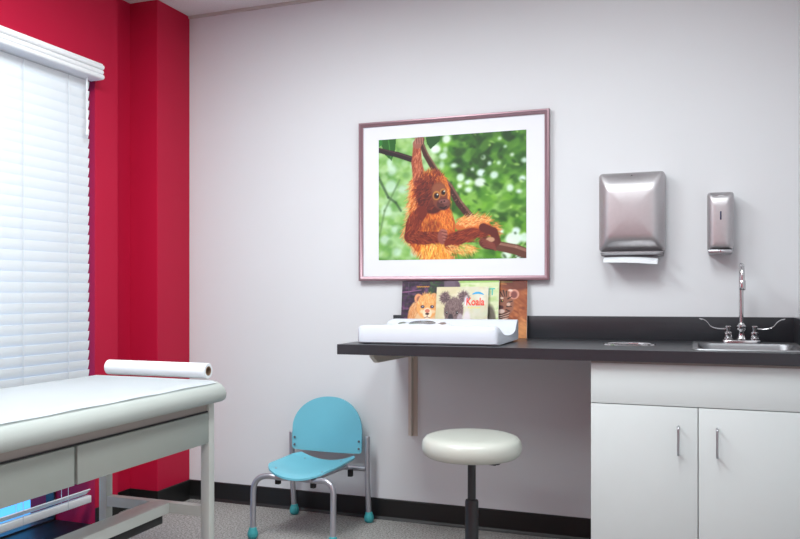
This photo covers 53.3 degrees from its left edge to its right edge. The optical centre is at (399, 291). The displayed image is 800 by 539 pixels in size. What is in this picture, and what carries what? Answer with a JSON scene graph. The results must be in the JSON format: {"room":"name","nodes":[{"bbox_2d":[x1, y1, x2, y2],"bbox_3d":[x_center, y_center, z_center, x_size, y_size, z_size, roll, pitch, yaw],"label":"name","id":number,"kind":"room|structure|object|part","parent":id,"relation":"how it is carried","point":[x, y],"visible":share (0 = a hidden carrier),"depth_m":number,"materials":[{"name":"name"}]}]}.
{"room":"examination room","nodes":[
{"label":"examination room","id":0,"kind":"room"},
{"bbox_2d":[0,0,188,523],"bbox_3d":[-2.228,-0.188,2.202,0.500,2.632,4.800,0,0,21],"label":"wall","id":1,"kind":"structure","parent":0,"point":[138,128],"depth_m":4.12,"materials":[{"name":"paint"}]},
{"bbox_2d":[0,492,90,538],"bbox_3d":[-2.067,0.041,2.774,0.399,2.175,2.383,0,0,21],"label":"window","id":2,"kind":"structure","parent":1,"relation":"in","point":[49,527],"depth_m":3.74,"materials":[{"name":"blue glass"}]},
{"bbox_3d":[-2.128,0.037,2.796,0.006,2.149,2.363,0,0,21],"label":"pane","id":3,"kind":"part","parent":2,"relation":"part of","materials":[{"name":"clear glass"}]},
{"bbox_3d":[-2.128,0.035,2.796,0.050,2.163,2.383,0,0,21],"label":"frame","id":4,"kind":"part","parent":2,"relation":"part of","materials":[{"name":"white metal"}]},
{"bbox_3d":[-2.067,1.122,2.774,0.399,0.012,2.383,0,0,21],"label":"sill","id":5,"kind":"part","parent":2,"relation":"part of","materials":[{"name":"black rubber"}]},
{"bbox_2d":[0,25,104,533],"bbox_3d":[-1.877,-0.038,2.675,0.126,2.078,2.392,0,0,21],"label":"window blind","id":6,"kind":"object","parent":1,"relation":"attached to","point":[44,93],"visible":0.78,"depth_m":3.52,"materials":[{"name":"white plastic"}]},
{"bbox_3d":[-1.626,0.003,3.408,0.043,1.990,0.002,0,0,21],"label":"ladder cord","id":7,"kind":"part","parent":6,"relation":"part of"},
{"bbox_3d":[-1.909,-1.012,2.699,0.048,0.050,2.314,0,0,21],"label":"head rail","id":8,"kind":"part","parent":6,"relation":"part of","materials":[{"name":"white plastic"}]},
{"bbox_3d":[-1.888,0.984,2.700,0.030,0.034,2.332,0,0,21],"label":"rail","id":9,"kind":"part","parent":6,"relation":"part of","materials":[{"name":"white plastic"}]},
{"bbox_3d":[-1.535,0.003,3.651,0.043,1.990,0.002,0,0,21],"label":"ladder cord","id":10,"kind":"part","parent":6,"relation":"part of","materials":[{"name":"white fabric"}]},
{"bbox_2d":[95,479,189,522],"bbox_3d":[-1.331,1.077,4.100,0.191,0.102,0.617,0,0,21],"label":"baseboard","id":11,"kind":"structure","parent":1,"relation":"attached to","point":[180,492],"depth_m":4.15,"materials":[{"name":"black rubber"}]},
{"bbox_2d":[124,0,295,15],"bbox_3d":[-0.779,-1.554,1.658,3.595,0.100,5.000,0,0,21],"label":"ceiling","id":12,"kind":"structure","parent":0,"point":[187,7],"depth_m":4.18,"materials":[{"name":"paint"}]},
{"bbox_2d":[119,499,555,538],"bbox_3d":[-0.779,1.178,1.658,3.595,0.100,5.000,0,0,21],"label":"floor","id":13,"kind":"structure","parent":0,"point":[231,521],"depth_m":3.81,"materials":[{"name":"grey carpet"}]},
{"bbox_2d":[0,378,225,538],"bbox_3d":[-1.257,0.738,2.522,0.666,0.780,1.616,0,0,20],"label":"examination table","id":14,"kind":"object","parent":13,"relation":"on","point":[40,456],"visible":0.72,"depth_m":2.68,"materials":[{"name":"white leather"}]},
{"bbox_3d":[-1.131,0.536,2.110,0.020,0.120,0.725,0,0,20],"label":"drawer","id":15,"kind":"part","parent":14,"relation":"part of","materials":[{"name":"green laminate"}]},
{"bbox_3d":[-1.006,0.472,2.454,0.009,0.004,1.461,0,0,20],"label":"apron rail","id":16,"kind":"part","parent":14,"relation":"part of","materials":[{"name":"white wood"}]},
{"bbox_3d":[-1.230,0.779,3.331,0.038,0.697,0.038,0,0,20],"label":"leg","id":17,"kind":"part","parent":14,"relation":"part of","materials":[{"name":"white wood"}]},
{"bbox_2d":[0,375,215,423],"bbox_3d":[-1.240,0.349,2.518,0.613,0.012,1.469,0,0,21],"label":"paper sheet","id":18,"kind":"object","parent":14,"relation":"on","point":[24,402],"visible":1,"depth_m":2.71,"materials":[{"name":"white paper"}]},
{"bbox_3d":[-1.257,0.389,2.522,0.666,0.084,1.616,0,0,20],"label":"mattress","id":19,"kind":"part","parent":14,"relation":"part of","materials":[{"name":"white leather"}]},
{"bbox_3d":[-0.883,0.536,2.803,0.020,0.120,0.719,0,0,20],"label":"drawer","id":20,"kind":"part","parent":14,"relation":"part of","materials":[{"name":"green laminate"}]},
{"bbox_2d":[104,360,211,378],"bbox_3d":[-0.984,0.313,3.232,0.486,0.061,0.061,0,0,21],"label":"paper roll","id":21,"kind":"object","parent":14,"relation":"on","point":[116,367],"visible":1,"depth_m":3.20,"materials":[{"name":"white paper"}]},
{"bbox_3d":[-0.764,0.779,3.165,0.038,0.697,0.038,0,0,20],"label":"leg","id":22,"kind":"part","parent":14,"relation":"part of","materials":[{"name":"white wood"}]},
{"bbox_2d":[247,396,373,538],"bbox_3d":[-0.415,0.826,3.771,0.465,0.603,0.471,0,0,21],"label":"child chair","id":23,"kind":"object","parent":13,"relation":"on","point":[328,423],"visible":1,"depth_m":3.90,"materials":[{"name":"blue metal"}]},
{"bbox_3d":[-0.474,0.966,3.597,0.431,0.284,0.082,0,0,21],"label":"frame","id":24,"kind":"part","parent":23,"relation":"part of","materials":[{"name":"silver metal"}]},
{"bbox_3d":[-0.542,0.908,4.041,0.039,0.402,0.028,0,0,-13],"label":"leg","id":25,"kind":"part","parent":23,"relation":"part of","materials":[{"name":"silver metal"}]},
{"bbox_3d":[-0.418,0.819,3.730,0.333,0.053,0.357,0,0,21],"label":"seat","id":26,"kind":"part","parent":23,"relation":"part of","materials":[{"name":"teal plastic"}]},
{"bbox_3d":[-0.356,0.662,3.967,0.379,0.274,0.053,0,0,21],"label":"backrest","id":27,"kind":"part","parent":23,"relation":"part of","materials":[{"name":"teal plastic"}]},
{"bbox_3d":[-0.424,0.855,3.778,0.398,0.047,0.418,0,0,21],"label":"seat frame","id":28,"kind":"part","parent":23,"relation":"part of","materials":[{"name":"silver metal"}]},
{"bbox_3d":[-0.156,0.908,3.896,0.036,0.402,0.028,0,0,-29],"label":"leg","id":29,"kind":"part","parent":23,"relation":"part of","materials":[{"name":"silver metal"}]},
{"bbox_2d":[422,428,521,538],"bbox_3d":[0.269,0.836,3.023,0.559,0.584,0.538,0,0,21],"label":"stool","id":30,"kind":"object","parent":13,"relation":"on","point":[471,447],"visible":1,"depth_m":2.94,"materials":[{"name":"leather"}]},
{"bbox_3d":[0.274,0.586,3.042,0.380,0.084,0.380,0,0,21],"label":"seat","id":31,"kind":"part","parent":30,"relation":"part of","materials":[{"name":"leather"}]},
{"bbox_2d":[591,361,799,538],"bbox_3d":[1.176,0.692,3.127,0.762,0.871,0.673,0,0,21],"label":"base cabinet","id":32,"kind":"object","parent":13,"relation":"on","point":[644,415],"visible":0.98,"depth_m":2.85,"materials":[{"name":"white laminate"}]},
{"bbox_2d":[337,315,799,365],"bbox_3d":[0.695,0.184,3.312,1.794,0.146,0.668,0,0,21],"label":"countertop","id":33,"kind":"structure","parent":32,"relation":"on","point":[581,338],"depth_m":3.30,"materials":[{"name":"grey laminate"}]},
{"bbox_2d":[401,281,443,318],"bbox_3d":[0.124,0.084,3.841,0.249,0.270,0.041,0,0,21],"label":"book","id":34,"kind":"object","parent":33,"relation":"on","point":[418,297],"visible":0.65,"depth_m":3.85,"materials":[{"name":"multicoloured paper"}]},
{"bbox_2d":[358,319,517,345],"bbox_3d":[0.171,0.169,3.428,0.606,0.096,0.395,0,0,21],"label":"scale","id":35,"kind":"object","parent":33,"relation":"on","point":[488,332],"visible":1,"depth_m":3.27,"materials":[{"name":"white plastic"}]},
{"bbox_2d":[435,287,488,318],"bbox_3d":[0.288,0.098,3.738,0.254,0.242,0.054,0,0,21],"label":"book","id":36,"kind":"object","parent":33,"relation":"on","point":[451,302],"visible":0.61,"depth_m":3.74,"materials":[{"name":"beige paper"}]},
{"bbox_2d":[444,281,499,318],"bbox_3d":[0.332,0.083,3.749,0.270,0.270,0.042,0,0,21],"label":"book","id":37,"kind":"object","parent":33,"relation":"on","point":[493,297],"visible":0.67,"depth_m":3.72,"materials":[{"name":"green paper"}]},
{"bbox_2d":[499,280,527,337],"bbox_3d":[0.484,0.082,3.712,0.220,0.269,0.034,0,0,21],"label":"book","id":38,"kind":"object","parent":33,"relation":"on","point":[513,295],"visible":0.6,"depth_m":3.69,"materials":[{"name":"orange paper"}]},
{"bbox_2d":[604,342,655,345],"bbox_3d":[0.927,0.227,3.224,0.204,0.034,0.204,0,0,21],"label":"ring","id":39,"kind":"object","parent":33,"relation":"in","point":[608,343],"visible":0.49,"depth_m":3.24,"materials":[{"name":"silver metal"}]},
{"bbox_3d":[0.927,0.220,3.224,0.173,0.011,0.173,0,0,21],"label":"flap lid","id":40,"kind":"part","parent":39,"relation":"part of","materials":[{"name":"silver metal"}]},
{"bbox_2d":[699,263,784,342],"bbox_3d":[1.385,0.046,3.230,0.325,0.325,0.131,0,0,21],"label":"faucet","id":41,"kind":"object","parent":33,"relation":"on","point":[741,327],"visible":1,"depth_m":3.26,"materials":[{"name":"silver metal"}]},
{"bbox_3d":[1.299,0.134,3.299,0.112,0.048,0.032,0,0,1],"label":"blade handle","id":42,"kind":"part","parent":41,"relation":"part of","materials":[{"name":"silver metal"}]},
{"bbox_3d":[1.383,0.011,3.224,0.025,0.255,0.118,0,0,21],"label":"spout","id":43,"kind":"part","parent":41,"relation":"part of","materials":[{"name":"silver metal"}]},
{"bbox_3d":[1.495,0.133,3.225,0.112,0.048,0.032,0,0,41],"label":"blade handle","id":44,"kind":"part","parent":41,"relation":"part of","materials":[{"name":"silver metal"}]},
{"bbox_2d":[692,341,799,351],"bbox_3d":[1.335,0.281,3.071,0.392,0.147,0.500,0,0,21],"label":"sink","id":45,"kind":"object","parent":33,"relation":"in","point":[697,345],"visible":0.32,"depth_m":3.18,"materials":[{"name":"metal"}]},
{"bbox_3d":[0.891,0.720,2.921,0.374,0.606,0.019,0,0,21],"label":"door","id":46,"kind":"part","parent":32,"relation":"part of","materials":[{"name":"white laminate"}]},
{"bbox_3d":[0.997,0.535,2.854,0.008,0.106,0.034,0,0,21],"label":"handle","id":47,"kind":"part","parent":32,"relation":"part of","materials":[{"name":"grey metal"}]},
{"bbox_3d":[1.074,0.261,2.854,0.762,0.009,0.017,0,0,21],"label":"trim","id":48,"kind":"part","parent":32,"relation":"part of","materials":[{"name":"white laminate"}]},
{"bbox_3d":[1.073,0.339,2.853,0.762,0.149,0.019,0,0,21],"label":"panel","id":49,"kind":"part","parent":32,"relation":"part of","materials":[{"name":"white laminate"}]},
{"bbox_3d":[1.117,0.535,2.808,0.008,0.106,0.034,0,0,21],"label":"handle","id":50,"kind":"part","parent":32,"relation":"part of","materials":[{"name":"grey metal"}]},
{"bbox_3d":[1.250,0.720,2.787,0.386,0.606,0.019,0,0,21],"label":"door","id":51,"kind":"part","parent":32,"relation":"part of","materials":[{"name":"white laminate"}]},
{"bbox_2d":[189,0,797,524],"bbox_3d":[0.082,-0.188,3.952,3.595,2.632,0.100,0,0,21],"label":"wall","id":52,"kind":"structure","parent":0,"point":[703,94],"depth_m":3.82,"materials":[{"name":"paint"}]},
{"bbox_2d":[188,0,320,18],"bbox_3d":[0.249,-1.497,3.829,2.995,0.014,0.012,0,0,21],"label":"trim","id":53,"kind":"structure","parent":52,"relation":"attached to","point":[296,1],"depth_m":4.21,"materials":[{"name":"white paint"}]},
{"bbox_2d":[190,479,590,538],"bbox_3d":[-0.107,1.077,3.960,2.235,0.102,0.018,0,0,21],"label":"baseboard","id":54,"kind":"structure","parent":52,"relation":"attached to","point":[494,520],"depth_m":3.90,"materials":[{"name":"black rubber"}]},
{"bbox_2d":[369,355,417,435],"bbox_3d":[-0.029,0.484,3.657,0.047,0.444,0.530,0,0,21],"label":"bracket","id":55,"kind":"object","parent":52,"relation":"attached to","point":[412,360],"visible":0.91,"depth_m":3.90,"materials":[{"name":"beige metal"}]},
{"bbox_3d":[-0.030,0.295,3.655,0.035,0.066,0.526,0,0,21],"label":"arm","id":56,"kind":"part","parent":55,"relation":"part of"},
{"bbox_2d":[359,108,549,280],"bbox_3d":[0.242,-0.446,3.820,0.948,0.786,0.032,0,0,21],"label":"framed picture","id":57,"kind":"object","parent":52,"relation":"attached to","point":[459,197],"visible":1,"depth_m":3.81,"materials":[{"name":"paper"}]},
{"bbox_2d":[379,130,525,259],"bbox_3d":[0.240,-0.453,3.818,0.737,0.595,0.001,0,0,21],"label":"print","id":58,"kind":"object","parent":57,"relation":"attached to","point":[459,196],"depth_m":3.81},
{"bbox_2d":[393,315,793,342],"bbox_3d":[0.809,0.163,3.616,1.794,0.104,0.018,0,0,21],"label":"backsplash","id":59,"kind":"structure","parent":52,"relation":"attached to","point":[544,327],"depth_m":3.50,"materials":[{"name":"grey laminate"}]},
{"bbox_2d":[599,171,664,256],"bbox_3d":[1.014,-0.338,3.488,0.277,0.366,0.112,0,0,21],"label":"paper towel dispenser","id":60,"kind":"object","parent":52,"relation":"attached to","point":[631,205],"visible":1,"depth_m":3.44,"materials":[{"name":"metal"}]},
{"bbox_2d":[603,256,657,263],"bbox_3d":[1.007,-0.140,3.477,0.225,0.046,0.089,0,0,21],"label":"paper towel","id":61,"kind":"object","parent":60,"relation":"in","point":[621,259],"visible":0.91,"depth_m":3.45,"materials":[{"name":"white paper"}]},
{"bbox_2d":[601,251,663,255],"bbox_3d":[1.020,-0.167,3.499,0.260,0.018,0.087,0,0,21],"label":"tray","id":62,"kind":"object","parent":60,"relation":"on","point":[603,253],"depth_m":3.46,"materials":[{"name":"metal"}]},
{"bbox_2d":[707,192,733,254],"bbox_3d":[1.351,-0.287,3.361,0.103,0.259,0.112,0,0,21],"label":"soap dispenser","id":63,"kind":"object","parent":52,"relation":"attached to","point":[720,205],"visible":1,"depth_m":3.32,"materials":[{"name":"metal"}]},
{"bbox_2d":[798,0,799,317],"bbox_3d":[0.857,-0.188,1.044,0.100,2.632,4.800,0,0,21],"label":"wall","id":64,"kind":"structure","parent":0,"point":[798,0],"depth_m":3.27,"materials":[{"name":"paint"}]}
]}

